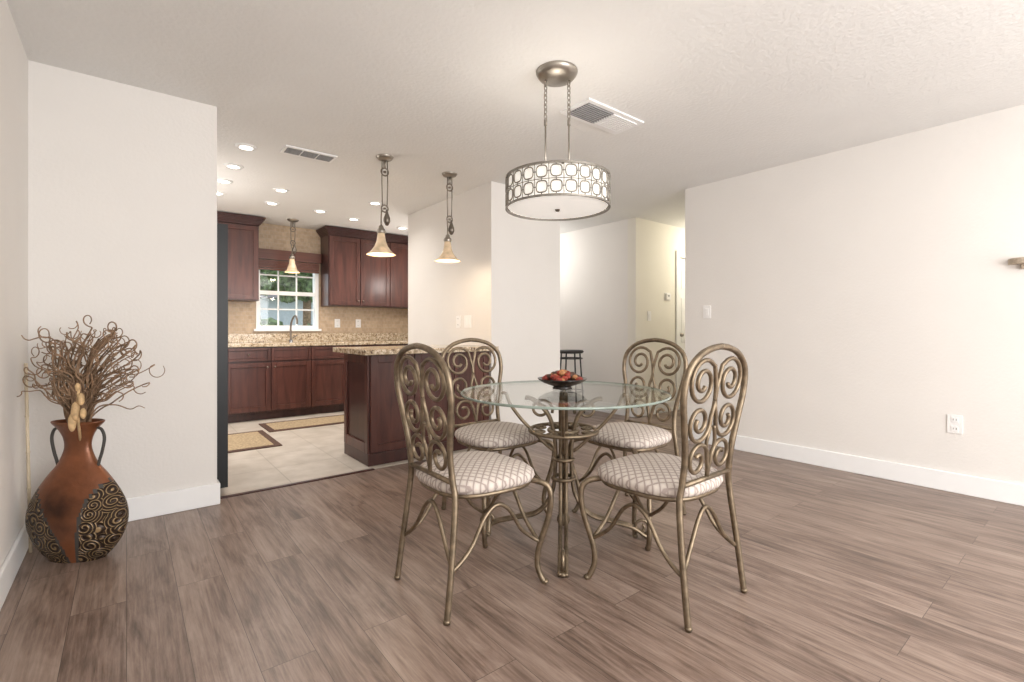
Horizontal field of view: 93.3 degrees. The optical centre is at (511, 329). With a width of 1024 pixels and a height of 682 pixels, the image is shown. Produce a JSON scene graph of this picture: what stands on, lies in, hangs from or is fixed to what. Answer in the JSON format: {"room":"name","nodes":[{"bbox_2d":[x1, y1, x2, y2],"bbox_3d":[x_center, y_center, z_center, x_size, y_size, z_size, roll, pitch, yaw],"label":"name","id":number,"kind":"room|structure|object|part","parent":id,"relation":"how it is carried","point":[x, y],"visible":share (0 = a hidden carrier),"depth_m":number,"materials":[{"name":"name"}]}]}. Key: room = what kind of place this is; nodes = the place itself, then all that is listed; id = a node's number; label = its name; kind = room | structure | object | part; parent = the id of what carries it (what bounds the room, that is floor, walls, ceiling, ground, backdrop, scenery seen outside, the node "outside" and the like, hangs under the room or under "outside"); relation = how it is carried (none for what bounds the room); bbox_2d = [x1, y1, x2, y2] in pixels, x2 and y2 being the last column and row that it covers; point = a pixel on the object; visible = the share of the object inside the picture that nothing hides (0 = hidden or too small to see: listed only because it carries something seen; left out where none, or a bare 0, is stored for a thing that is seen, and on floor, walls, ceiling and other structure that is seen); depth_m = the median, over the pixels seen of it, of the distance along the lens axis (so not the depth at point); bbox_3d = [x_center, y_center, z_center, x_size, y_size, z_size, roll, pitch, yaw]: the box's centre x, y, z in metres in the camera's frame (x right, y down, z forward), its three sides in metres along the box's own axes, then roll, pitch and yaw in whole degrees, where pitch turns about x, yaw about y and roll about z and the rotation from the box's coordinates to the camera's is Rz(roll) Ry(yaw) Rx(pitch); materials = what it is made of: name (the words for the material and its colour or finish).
{"room":"dining room","nodes":[
{"label":"dining room","id":0,"kind":"room"},
{"bbox_2d":[0,0,27,567],"bbox_3d":[-1.490,-0.148,1.145,0.120,2.440,10.050,0,0,-39],"label":"wall","id":1,"kind":"structure","parent":0,"point":[13,58],"depth_m":2.12,"materials":[{"name":"paint"}]},
{"bbox_2d":[0,523,28,609],"bbox_3d":[-0.371,1.007,-0.147,0.016,0.130,6.634,0,0,-39],"label":"baseboard","id":2,"kind":"structure","parent":1,"relation":"attached to","point":[11,565],"depth_m":2.05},
{"bbox_2d":[28,60,216,498],"bbox_3d":[-2.172,-0.148,2.757,0.825,2.440,0.120,0,0,-39],"label":"wall partition","id":3,"kind":"structure","parent":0,"point":[122,178],"depth_m":2.70,"materials":[{"name":"paint"}]},
{"bbox_2d":[126,483,219,521],"bbox_3d":[-2.124,1.007,2.709,0.841,0.130,0.016,0,0,-39],"label":"baseboard","id":4,"kind":"structure","parent":3,"relation":"attached to","point":[158,504],"depth_m":2.81,"materials":[{"name":"white wood"}]},
{"bbox_2d":[228,223,407,333],"bbox_3d":[-3.092,-0.148,6.374,3.900,2.440,0.120,0,0,-39],"label":"wall","id":5,"kind":"structure","parent":0,"point":[241,315],"depth_m":6.61,"materials":[{"name":"tile"}]},
{"bbox_2d":[217,211,265,301],"bbox_3d":[-3.776,-0.852,5.483,1.709,1.008,0.410,0,0,-39],"label":"upper cabinet","id":6,"kind":"object","parent":5,"relation":"attached to","point":[243,230],"visible":0.18,"depth_m":5.76,"materials":[{"name":"brown wood"}]},
{"bbox_2d":[253,270,321,330],"bbox_3d":[-2.980,-0.483,6.418,0.830,1.010,0.150,0,0,-39],"label":"window","id":7,"kind":"structure","parent":5,"relation":"in","point":[315,294],"depth_m":6.42,"materials":[{"name":"clear glass"}]},
{"bbox_2d":[259,248,320,273],"bbox_3d":[-2.931,-0.895,6.357,0.806,0.265,0.063,0,0,-39],"label":"window blind","id":8,"kind":"object","parent":5,"relation":"attached to","point":[269,259],"visible":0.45,"depth_m":6.31,"materials":[{"name":"brown wood"}]},
{"bbox_2d":[335,319,339,327],"bbox_3d":[-2.458,-0.088,6.797,0.075,0.120,0.010,0,0,-39],"label":"wall outlet","id":9,"kind":"object","parent":5,"relation":"attached to","point":[337,321],"visible":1,"depth_m":6.79,"materials":[{"name":"white plastic"}]},
{"bbox_2d":[356,319,360,327],"bbox_3d":[-2.223,-0.088,6.984,0.075,0.120,0.010,0,0,-39],"label":"wall outlet","id":10,"kind":"object","parent":5,"relation":"attached to","point":[358,321],"visible":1,"depth_m":6.98,"materials":[{"name":"white plastic"}]},
{"bbox_2d":[316,225,407,308],"bbox_3d":[-2.023,-0.837,6.883,1.374,1.038,0.410,0,0,-39],"label":"upper cabinet","id":11,"kind":"object","parent":5,"relation":"attached to","point":[350,277],"visible":0.73,"depth_m":6.66,"materials":[{"name":"brown wood"}]},
{"bbox_2d":[220,411,474,495],"bbox_3d":[-2.372,1.070,4.767,3.020,0.004,3.290,0,0,-39],"label":"floor","id":12,"kind":"structure","parent":0,"point":[304,454],"depth_m":3.97,"materials":[{"name":"beige tile"}]},
{"bbox_2d":[217,223,227,487],"bbox_3d":[-2.406,0.190,3.248,0.852,1.756,0.880,0,0,-39],"label":"refrigerator","id":13,"kind":"object","parent":12,"relation":"on","point":[222,229],"visible":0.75,"depth_m":3.12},
{"bbox_2d":[228,430,281,452],"bbox_3d":[-2.631,1.062,4.554,0.670,0.012,0.840,0,0,-39],"label":"kitchen rug","id":14,"kind":"object","parent":12,"relation":"on","point":[252,440],"visible":0.52,"depth_m":4.55,"materials":[{"name":"beige fabric"}]},
{"bbox_2d":[259,414,343,431],"bbox_3d":[-2.294,1.062,5.526,0.990,0.012,0.540,0,0,-39],"label":"kitchen rug","id":15,"kind":"object","parent":12,"relation":"on","point":[336,419],"visible":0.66,"depth_m":5.43,"materials":[{"name":"beige fabric"}]},
{"bbox_2d":[228,344,407,422],"bbox_3d":[-2.893,0.635,6.040,3.782,0.864,0.638,0,0,-39],"label":"base cabinet","id":16,"kind":"object","parent":12,"relation":"on","point":[279,381],"visible":0.35,"depth_m":5.80,"materials":[{"name":"brown wood"}]},
{"bbox_2d":[228,333,407,346],"bbox_3d":[-2.897,0.127,6.046,3.785,0.150,0.625,0,0,-39],"label":"countertop","id":17,"kind":"structure","parent":16,"relation":"on","point":[276,339],"depth_m":6.43,"materials":[{"name":"beige stone"}]},
{"bbox_2d":[289,315,297,341],"bbox_3d":[-2.783,-0.012,6.194,0.109,0.347,0.217,0,0,-39],"label":"kitchen faucet","id":18,"kind":"object","parent":17,"relation":"on","point":[295,316],"depth_m":6.23,"materials":[{"name":"silver metal"}]},
{"bbox_2d":[333,345,498,466],"bbox_3d":[-0.828,0.610,4.246,1.245,0.916,0.710,0,0,-39],"label":"kitchen island","id":19,"kind":"object","parent":12,"relation":"on","point":[374,435],"visible":0.67,"depth_m":3.93,"materials":[{"name":"brown wood"}]},
{"bbox_2d":[408,181,559,424],"bbox_3d":[-0.372,-0.148,5.387,0.880,2.440,1.685,0,0,-39],"label":"wall","id":20,"kind":"structure","parent":0,"point":[507,275],"depth_m":4.79,"materials":[{"name":"paint"}]},
{"bbox_2d":[456,316,460,327],"bbox_3d":[-0.544,-0.078,4.889,0.010,0.120,0.075,0,0,-39],"label":"wall outlet","id":21,"kind":"object","parent":20,"relation":"attached to","point":[458,318],"visible":1,"depth_m":4.88,"materials":[{"name":"white plastic"}]},
{"bbox_2d":[464,315,470,327],"bbox_3d":[-0.438,-0.078,4.756,0.010,0.120,0.120,0,0,-39],"label":"light switch","id":22,"kind":"object","parent":20,"relation":"attached to","point":[467,319],"visible":1,"depth_m":4.75,"materials":[{"name":"white plastic"}]},
{"bbox_2d":[530,421,558,433],"bbox_3d":[0.158,1.007,4.723,0.880,0.130,0.016,0,0,-39],"label":"baseboard","id":23,"kind":"structure","parent":20,"relation":"attached to","point":[546,432],"depth_m":4.87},
{"bbox_2d":[0,406,1023,681],"bbox_3d":[2.011,1.122,3.941,9.140,0.100,10.350,0,0,-39],"label":"floor","id":24,"kind":"structure","parent":0,"point":[850,577],"depth_m":1.95,"materials":[{"name":"wood"}]},
{"bbox_2d":[24,363,32,552],"bbox_3d":[-2.325,0.617,2.321,0.034,0.910,0.015,0,0,-10],"label":"stick","id":25,"kind":"object","parent":24,"relation":"on","point":[25,364],"visible":0.77,"depth_m":2.32,"materials":[{"name":"beige wood"}]},
{"bbox_2d":[17,315,164,562],"bbox_3d":[-1.994,0.502,2.274,0.566,1.141,0.255,0,0,0],"label":"floor vase","id":26,"kind":"object","parent":24,"relation":"on","point":[78,513],"visible":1,"depth_m":2.23,"materials":[{"name":"brown ceramic"}]},
{"bbox_2d":[220,468,374,498],"bbox_3d":[-1.464,1.068,3.373,1.040,0.008,0.030,0,0,-39],"label":"trim","id":27,"kind":"structure","parent":24,"relation":"on","point":[371,469],"depth_m":3.34,"materials":[{"name":"brown wood"}]},
{"bbox_2d":[394,343,553,625],"bbox_3d":[-0.181,0.565,2.063,0.519,1.026,0.509,0,0,-39],"label":"dining chair","id":28,"kind":"object","parent":24,"relation":"on","point":[468,475],"visible":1,"depth_m":1.94,"materials":[{"name":"brown metal"}]},
{"bbox_2d":[441,338,553,536],"bbox_3d":[-0.102,0.565,2.829,0.509,1.026,0.519,0,0,-39],"label":"dining chair","id":29,"kind":"object","parent":24,"relation":"on","point":[490,435],"visible":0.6,"depth_m":2.84,"materials":[{"name":"brown metal"}]},
{"bbox_2d":[460,380,671,577],"bbox_3d":[0.268,0.696,2.517,1.070,0.752,1.070,0,0,-39],"label":"dining table","id":30,"kind":"object","parent":24,"relation":"on","point":[563,518],"visible":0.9,"depth_m":2.48,"materials":[{"name":"clear glass"}]},
{"bbox_2d":[538,369,586,389],"bbox_3d":[0.272,0.267,2.616,0.267,0.106,0.267,0,0,11],"label":"bowl","id":31,"kind":"object","parent":30,"relation":"on","point":[562,379],"visible":1,"depth_m":2.57,"materials":[{"name":"ceramic"}]},
{"bbox_2d":[560,350,584,412],"bbox_3d":[0.759,0.664,6.262,0.356,0.805,0.356,0,0,-25],"label":"bar stool","id":32,"kind":"object","parent":24,"relation":"on","point":[565,352],"visible":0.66,"depth_m":6.17,"materials":[{"name":"black metal"}]},
{"bbox_2d":[568,338,687,537],"bbox_3d":[0.685,0.565,2.812,0.519,1.026,0.509,0,0,-39],"label":"dining chair","id":33,"kind":"object","parent":24,"relation":"on","point":[633,436],"visible":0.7,"depth_m":2.81,"materials":[{"name":"brown metal"}]},
{"bbox_2d":[578,343,747,632],"bbox_3d":[0.640,0.565,2.028,0.509,1.026,0.519,0,0,-39],"label":"dining chair","id":34,"kind":"object","parent":24,"relation":"on","point":[668,478],"visible":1,"depth_m":1.88,"materials":[{"name":"brown metal"}]},
{"bbox_2d":[6,0,1023,235],"bbox_3d":[2.011,-1.428,3.941,9.140,0.120,10.350,0,0,-39],"label":"ceiling","id":35,"kind":"structure","parent":0,"point":[720,89],"depth_m":2.62,"materials":[{"name":"paint"}]},
{"bbox_2d":[217,191,225,195],"bbox_3d":[-2.951,-1.363,4.835,0.150,0.010,0.150,0,0,-39],"label":"recessed light","id":36,"kind":"object","parent":35,"relation":"in","point":[219,193],"visible":0.53,"depth_m":4.84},
{"bbox_2d":[217,178,232,183],"bbox_3d":[-2.653,-1.363,4.446,0.150,0.010,0.150,0,0,-39],"label":"recessed light","id":37,"kind":"object","parent":35,"relation":"in","point":[224,181],"visible":0.86,"depth_m":4.45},
{"bbox_2d":[223,163,243,169],"bbox_3d":[-2.329,-1.363,4.040,0.150,0.010,0.150,0,0,-39],"label":"recessed light","id":38,"kind":"object","parent":35,"relation":"in","point":[231,165],"visible":1,"depth_m":4.03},
{"bbox_2d":[234,143,256,151],"bbox_3d":[-1.992,-1.363,3.618,0.150,0.010,0.150,0,0,-39],"label":"recessed light","id":39,"kind":"object","parent":35,"relation":"in","point":[247,147],"visible":1,"depth_m":3.60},
{"bbox_2d":[264,201,279,205],"bbox_3d":[-2.595,-1.363,5.222,0.150,0.010,0.150,0,0,-39],"label":"recessed light","id":40,"kind":"object","parent":35,"relation":"in","point":[265,202],"visible":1,"depth_m":5.21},
{"bbox_2d":[273,188,288,192],"bbox_3d":[-2.262,-1.363,4.733,0.150,0.010,0.150,0,0,-39],"label":"recessed light","id":41,"kind":"object","parent":35,"relation":"in","point":[282,190],"visible":1,"depth_m":4.72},
{"bbox_2d":[284,218,299,272],"bbox_3d":[-2.735,-1.038,6.006,0.184,0.660,0.184,0,0,-39],"label":"pendant lamp","id":42,"kind":"object","parent":35,"relation":"hanging from","point":[291,268],"visible":1,"depth_m":5.99,"materials":[{"name":"silver metal"}]},
{"bbox_2d":[280,145,337,162],"bbox_3d":[-1.575,-1.358,3.752,0.380,0.017,0.170,0,0,-39],"label":"ceiling vent","id":43,"kind":"object","parent":35,"relation":"attached to","point":[287,149],"depth_m":3.73,"materials":[{"name":"white metal"}]},
{"bbox_2d":[313,209,326,212],"bbox_3d":[-2.213,-1.363,5.578,0.150,0.010,0.150,0,0,-39],"label":"recessed light","id":44,"kind":"object","parent":35,"relation":"in","point":[316,210],"visible":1,"depth_m":5.56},
{"bbox_2d":[347,218,359,220],"bbox_3d":[-1.962,-1.363,5.984,0.150,0.010,0.150,0,0,-39],"label":"recessed light","id":45,"kind":"object","parent":35,"relation":"in","point":[350,219],"visible":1,"depth_m":5.97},
{"bbox_2d":[368,201,381,204],"bbox_3d":[-1.478,-1.363,5.218,0.150,0.010,0.150,0,0,-39],"label":"recessed light","id":46,"kind":"object","parent":35,"relation":"in","point":[369,202],"visible":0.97,"depth_m":5.20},
{"bbox_2d":[366,154,395,256],"bbox_3d":[-1.032,-0.978,3.809,0.230,0.780,0.230,0,0,-39],"label":"pendant lamp","id":47,"kind":"object","parent":35,"relation":"hanging from","point":[380,249],"visible":1,"depth_m":3.80,"materials":[{"name":"silver metal"}]},
{"bbox_2d":[435,171,460,262],"bbox_3d":[-0.564,-0.983,4.233,0.230,0.770,0.230,0,0,-39],"label":"pendant lamp","id":48,"kind":"object","parent":35,"relation":"hanging from","point":[447,256],"visible":1,"depth_m":4.22,"materials":[{"name":"silver metal"}]},
{"bbox_2d":[505,60,610,220],"bbox_3d":[0.242,-0.996,2.567,0.554,0.742,0.554,0,0,13],"label":"drum chandelier","id":49,"kind":"object","parent":35,"relation":"hanging from","point":[554,191],"visible":1,"depth_m":2.42,"materials":[{"name":"silver metal"}]},
{"bbox_3d":[0.242,-0.722,2.567,0.516,0.149,0.516,0,0,-39],"label":"lamp shade","id":50,"kind":"part","parent":49,"relation":"part of","materials":[{"name":"fabric"}]},
{"bbox_2d":[508,195,607,218],"bbox_3d":[0.242,-0.644,2.567,0.528,0.014,0.528,0,0,-39],"label":"diffuser","id":51,"kind":"object","parent":49,"relation":"attached to","point":[534,206],"depth_m":2.52,"materials":[{"name":"white glass"}]},
{"bbox_2d":[561,98,643,134],"bbox_3d":[0.587,-1.357,3.104,0.530,0.019,0.240,0,0,-39],"label":"ceiling vent","id":52,"kind":"object","parent":35,"relation":"attached to","point":[592,112],"depth_m":3.07,"materials":[{"name":"white metal"}]},
{"bbox_2d":[560,219,627,404],"bbox_3d":[0.521,-0.148,7.217,0.120,2.440,3.070,0,0,-39],"label":"wall","id":53,"kind":"structure","parent":0,"point":[593,260],"depth_m":6.38,"materials":[{"name":"paint"}]},
{"bbox_2d":[568,397,634,416],"bbox_3d":[0.506,1.007,7.128,0.016,0.130,3.190,0,0,-39],"label":"baseboard","id":54,"kind":"structure","parent":53,"relation":"attached to","point":[571,400],"depth_m":6.26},
{"bbox_2d":[628,217,684,413],"bbox_3d":[2.138,-0.148,6.466,1.710,2.440,0.120,0,0,-39],"label":"wall","id":55,"kind":"structure","parent":0,"point":[653,246],"depth_m":6.10,"materials":[{"name":"paint"}]},
{"bbox_2d":[647,311,650,320],"bbox_3d":[1.721,-0.168,6.051,0.075,0.120,0.010,0,0,-39],"label":"light switch","id":56,"kind":"object","parent":55,"relation":"attached to","point":[648,312],"visible":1,"depth_m":6.04,"materials":[{"name":"white plastic"}]},
{"bbox_2d":[636,401,674,417],"bbox_3d":[1.844,1.007,6.145,0.850,0.130,0.016,0,0,-39],"label":"baseboard","id":57,"kind":"structure","parent":55,"relation":"attached to","point":[670,403],"depth_m":6.15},
{"bbox_2d":[664,293,670,300],"bbox_3d":[2.031,-0.428,6.288,0.120,0.100,0.026,0,0,-39],"label":"wall thermostat","id":58,"kind":"object","parent":55,"relation":"attached to","point":[667,296],"visible":1,"depth_m":6.27,"materials":[{"name":"white plastic"}]},
{"bbox_2d":[676,251,684,409],"bbox_3d":[2.545,0.012,6.702,0.940,2.120,0.020,0,0,-39],"label":"door frame","id":59,"kind":"structure","parent":55,"relation":"attached to","point":[679,254],"depth_m":6.43,"materials":[{"name":"white wood"}]},
{"bbox_2d":[680,258,684,382],"bbox_3d":[2.527,0.051,6.724,0.776,2.032,0.103,0,0,-39],"label":"door","id":60,"kind":"structure","parent":55,"relation":"in","point":[682,261],"depth_m":6.56,"materials":[{"name":"white wood"}]},
{"bbox_2d":[685,104,1023,484],"bbox_3d":[3.554,-0.148,2.472,0.120,2.440,5.830,0,0,-39],"label":"wall","id":61,"kind":"structure","parent":0,"point":[869,294],"depth_m":3.51,"materials":[{"name":"paint"}]},
{"bbox_2d":[703,305,710,317],"bbox_3d":[1.828,-0.164,4.530,0.010,0.120,0.075,0,0,-39],"label":"light switch","id":62,"kind":"object","parent":61,"relation":"attached to","point":[706,309],"visible":1,"depth_m":4.52,"materials":[{"name":"white plastic"}]},
{"bbox_2d":[688,427,1023,505],"bbox_3d":[3.501,1.007,2.430,0.016,0.130,5.830,0,0,-39],"label":"baseboard","id":63,"kind":"structure","parent":61,"relation":"attached to","point":[996,490],"depth_m":3.44,"materials":[{"name":"white wood"}]},
{"bbox_2d":[947,414,962,433],"bbox_3d":[2.911,0.622,3.175,0.010,0.120,0.075,0,0,-39],"label":"wall outlet","id":64,"kind":"object","parent":61,"relation":"attached to","point":[954,422],"visible":1,"depth_m":3.17,"materials":[{"name":"white plastic"}]},
{"bbox_2d":[1008,257,1023,268],"bbox_3d":[3.085,-0.401,2.904,0.075,0.065,0.150,0,0,-39],"label":"wall shelf","id":65,"kind":"object","parent":61,"relation":"attached to","point":[1020,260],"visible":1,"depth_m":2.92,"materials":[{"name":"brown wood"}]},
{"label":"outside","id":66,"kind":"structure","parent":0,"visible":0},
{"bbox_3d":[-11.551,1.372,20.881,32.000,0.100,32.950,0,0,-39],"label":"lawn","id":67,"kind":"structure","parent":66,"visible":0},
{"bbox_2d":[260,317,282,324],"bbox_3d":[-5.813,0.867,10.724,2.378,2.360,2.390,0,0,3],"label":"shrub","id":68,"kind":"object","parent":67,"relation":"on","point":[270,321],"visible":0.02,"depth_m":10.90,"materials":[{"name":"green plant"}]},
{"bbox_2d":[260,270,284,296],"bbox_3d":[-7.745,-1.101,13.028,3.093,4.851,3.128,0,0,22],"label":"tree","id":69,"kind":"object","parent":67,"relation":"on","point":[265,281],"visible":0.05,"depth_m":12.98,"materials":[{"name":"green plant"}]},
{"bbox_2d":[260,295,312,325],"bbox_3d":[-12.780,-0.803,25.626,10.800,4.250,5.000,0,0,-39],"label":"neighboring house","id":70,"kind":"structure","parent":67,"relation":"on","point":[285,316],"depth_m":24.15,"materials":[{"name":"white"}]},
{"bbox_2d":[268,273,312,325],"bbox_3d":[-7.384,-1.549,17.127,3.786,5.745,3.798,0,0,-39],"label":"tree","id":71,"kind":"object","parent":67,"relation":"on","point":[288,284],"visible":0.14,"depth_m":16.22,"materials":[{"name":"green plant"}]}
]}

